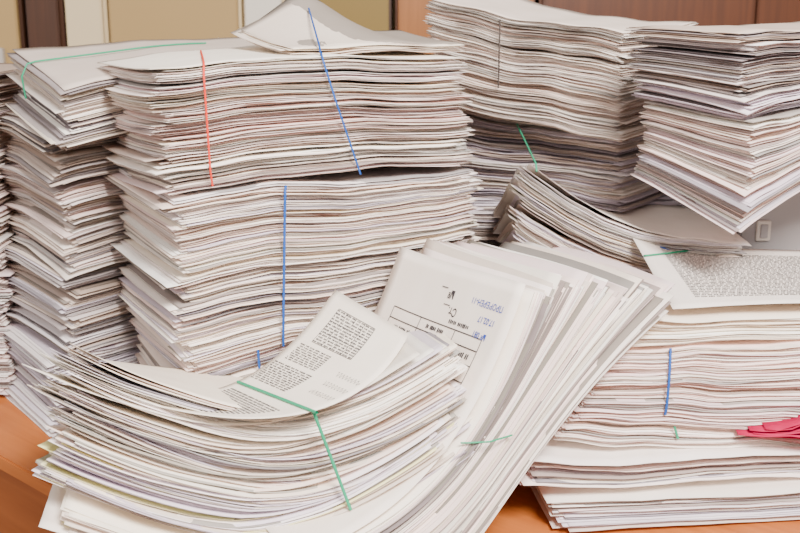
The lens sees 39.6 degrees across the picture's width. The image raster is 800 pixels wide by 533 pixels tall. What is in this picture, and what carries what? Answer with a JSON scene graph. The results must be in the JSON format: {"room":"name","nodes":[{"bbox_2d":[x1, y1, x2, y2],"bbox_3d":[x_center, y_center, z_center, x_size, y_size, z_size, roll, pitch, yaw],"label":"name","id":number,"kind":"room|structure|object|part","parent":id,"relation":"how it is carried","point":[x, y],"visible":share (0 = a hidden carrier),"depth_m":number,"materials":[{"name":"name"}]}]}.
{"room":"office","nodes":[
{"label":"office","id":0,"kind":"room"},
{"bbox_2d":[392,0,395,29],"bbox_3d":[0.000,-0.956,3.214,6.000,2.800,0.100,0,14,0],"label":"wall","id":1,"kind":"structure","parent":0,"point":[393,1],"depth_m":3.22,"materials":[{"name":"paint"}]},
{"bbox_3d":[0.000,1.068,0.988,6.000,0.050,5.400,0,14,0],"label":"floor","id":2,"kind":"structure","parent":0,"visible":0},
{"bbox_2d":[0,0,28,62],"bbox_3d":[-1.135,-0.481,2.755,0.530,2.099,0.420,0,14,0],"label":"storage cabinet","id":3,"kind":"object","parent":2,"relation":"on","point":[13,19],"visible":0.19,"depth_m":2.55,"materials":[{"name":"brown wood"}]},
{"bbox_3d":[-0.914,-0.442,2.559,0.012,0.120,0.020,0,14,0],"label":"handle","id":4,"kind":"part","parent":3,"relation":"part of","materials":[{"name":"metal"}]},
{"bbox_2d":[25,0,67,47],"bbox_3d":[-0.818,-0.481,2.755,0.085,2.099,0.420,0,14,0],"label":"storage cabinet","id":5,"kind":"object","parent":2,"relation":"on","point":[46,19],"visible":0.02,"depth_m":2.54,"materials":[{"name":"brown wood"}]},
{"bbox_2d":[65,0,110,45],"bbox_3d":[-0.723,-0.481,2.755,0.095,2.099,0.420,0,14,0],"label":"storage cabinet","id":6,"kind":"object","parent":2,"relation":"on","point":[87,21],"visible":0.02,"depth_m":2.54,"materials":[{"name":"metal"}]},
{"bbox_2d":[108,0,243,42],"bbox_3d":[-0.517,-0.481,2.755,0.305,2.099,0.420,0,14,0],"label":"storage cabinet","id":7,"kind":"object","parent":2,"relation":"on","point":[129,20],"visible":0.02,"depth_m":2.54,"materials":[{"name":"metal"}]},
{"bbox_2d":[243,0,284,25],"bbox_3d":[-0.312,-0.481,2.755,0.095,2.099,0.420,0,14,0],"label":"storage cabinet","id":8,"kind":"object","parent":2,"relation":"on","point":[254,10],"visible":0.02,"depth_m":2.53,"materials":[{"name":"metal"}]},
{"bbox_2d":[319,0,391,30],"bbox_3d":[-0.140,-0.481,2.755,0.240,2.099,0.420,0,14,0],"label":"storage cabinet","id":9,"kind":"object","parent":2,"relation":"on","point":[375,15],"visible":0.02,"depth_m":2.54,"materials":[{"name":"brown wood"}]},
{"bbox_2d":[0,395,799,532],"bbox_3d":[0.260,0.540,1.450,1.850,0.749,1.150,13,19,41],"label":"desk","id":10,"kind":"object","parent":2,"relation":"on","point":[24,496],"visible":0.02,"depth_m":1.21,"materials":[{"name":"brown wood"}]},
{"bbox_2d":[0,63,21,394],"bbox_3d":[-0.618,-0.059,1.469,0.305,0.402,0.279,1,14,3],"label":"paper stack","id":11,"kind":"object","parent":10,"relation":"on","point":[9,87],"visible":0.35,"depth_m":1.39,"materials":[{"name":"white paper"}]},
{"bbox_3d":[-0.115,0.624,1.050,1.790,0.682,0.018,13,19,41],"label":"panel","id":12,"kind":"part","parent":10,"relation":"part of","materials":[{"name":"brown wood"}]},
{"bbox_2d":[0,37,253,436],"bbox_3d":[-0.285,-0.058,1.388,0.390,0.439,0.351,-10,17,-35],"label":"paper stack","id":13,"kind":"object","parent":10,"relation":"on","point":[66,221],"visible":0.31,"depth_m":1.27,"materials":[{"name":"white paper"}]},
{"bbox_2d":[22,290,474,532],"bbox_3d":[-0.132,0.148,1.027,0.385,0.216,0.243,-3,14,-11],"label":"paper stack","id":14,"kind":"object","parent":10,"relation":"on","point":[357,404],"visible":0.94,"depth_m":0.95,"materials":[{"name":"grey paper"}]},
{"bbox_2d":[97,0,483,377],"bbox_3d":[-0.118,-0.046,1.228,0.374,0.494,0.262,-7,15,-25],"label":"paper stack","id":15,"kind":"object","parent":10,"relation":"on","point":[264,180],"visible":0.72,"depth_m":1.12,"materials":[{"name":"white paper"}]},
{"bbox_2d":[255,238,674,532],"bbox_3d":[0.036,0.118,1.063,0.429,0.254,0.236,-8,16,-30],"label":"paper stack","id":16,"kind":"object","parent":10,"relation":"on","point":[534,327],"visible":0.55,"depth_m":0.99,"materials":[{"name":"white paper"}]},
{"bbox_2d":[422,0,750,274],"bbox_3d":[0.192,-0.097,1.441,0.396,0.490,0.502,0,14,0],"label":"paper stack","id":17,"kind":"object","parent":10,"relation":"on","point":[554,112],"visible":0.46,"depth_m":1.32,"materials":[{"name":"white paper"}]},
{"bbox_2d":[519,237,799,531],"bbox_3d":[0.322,0.101,1.161,0.479,0.240,0.272,-1,14,-5],"label":"paper stack","id":18,"kind":"object","parent":10,"relation":"on","point":[697,422],"visible":0.78,"depth_m":1.07,"materials":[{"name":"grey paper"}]},
{"bbox_2d":[684,192,799,249],"bbox_3d":[0.552,-0.002,1.446,0.345,0.303,0.271,-1,14,-4],"label":"box","id":19,"kind":"object","parent":10,"relation":"on","point":[779,229],"visible":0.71,"depth_m":1.29,"materials":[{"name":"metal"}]},
{"bbox_2d":[624,21,799,233],"bbox_3d":[0.410,-0.161,1.197,0.340,0.195,0.181,-10,17,-34],"label":"paper stack","id":20,"kind":"object","parent":19,"relation":"on","point":[722,139],"visible":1,"depth_m":1.08,"materials":[{"name":"white paper"}]},
{"bbox_3d":[0.422,-0.042,1.291,0.017,0.024,0.004,-1,14,-4],"label":"latch plate","id":21,"kind":"part","parent":19,"relation":"part of","materials":[{"name":"beige plastic"}]},
{"bbox_2d":[396,0,534,53],"bbox_3d":[0.150,-0.481,2.755,0.320,2.099,0.420,0,14,0],"label":"wardrobe","id":22,"kind":"object","parent":2,"relation":"on","point":[410,14],"visible":0.02,"depth_m":2.54,"materials":[{"name":"brown wood"}]},
{"bbox_2d":[535,0,799,25],"bbox_3d":[0.810,-0.481,2.755,0.980,2.099,0.420,0,14,0],"label":"wardrobe","id":23,"kind":"object","parent":2,"relation":"on","point":[703,12],"visible":0.02,"depth_m":2.53,"materials":[{"name":"brown wood"}]},
{"bbox_3d":[1.055,-0.467,2.574,0.478,2.000,0.020,0,14,0],"label":"door panel","id":24,"kind":"part","parent":23,"relation":"part of","materials":[{"name":"brown wood"}]}
]}

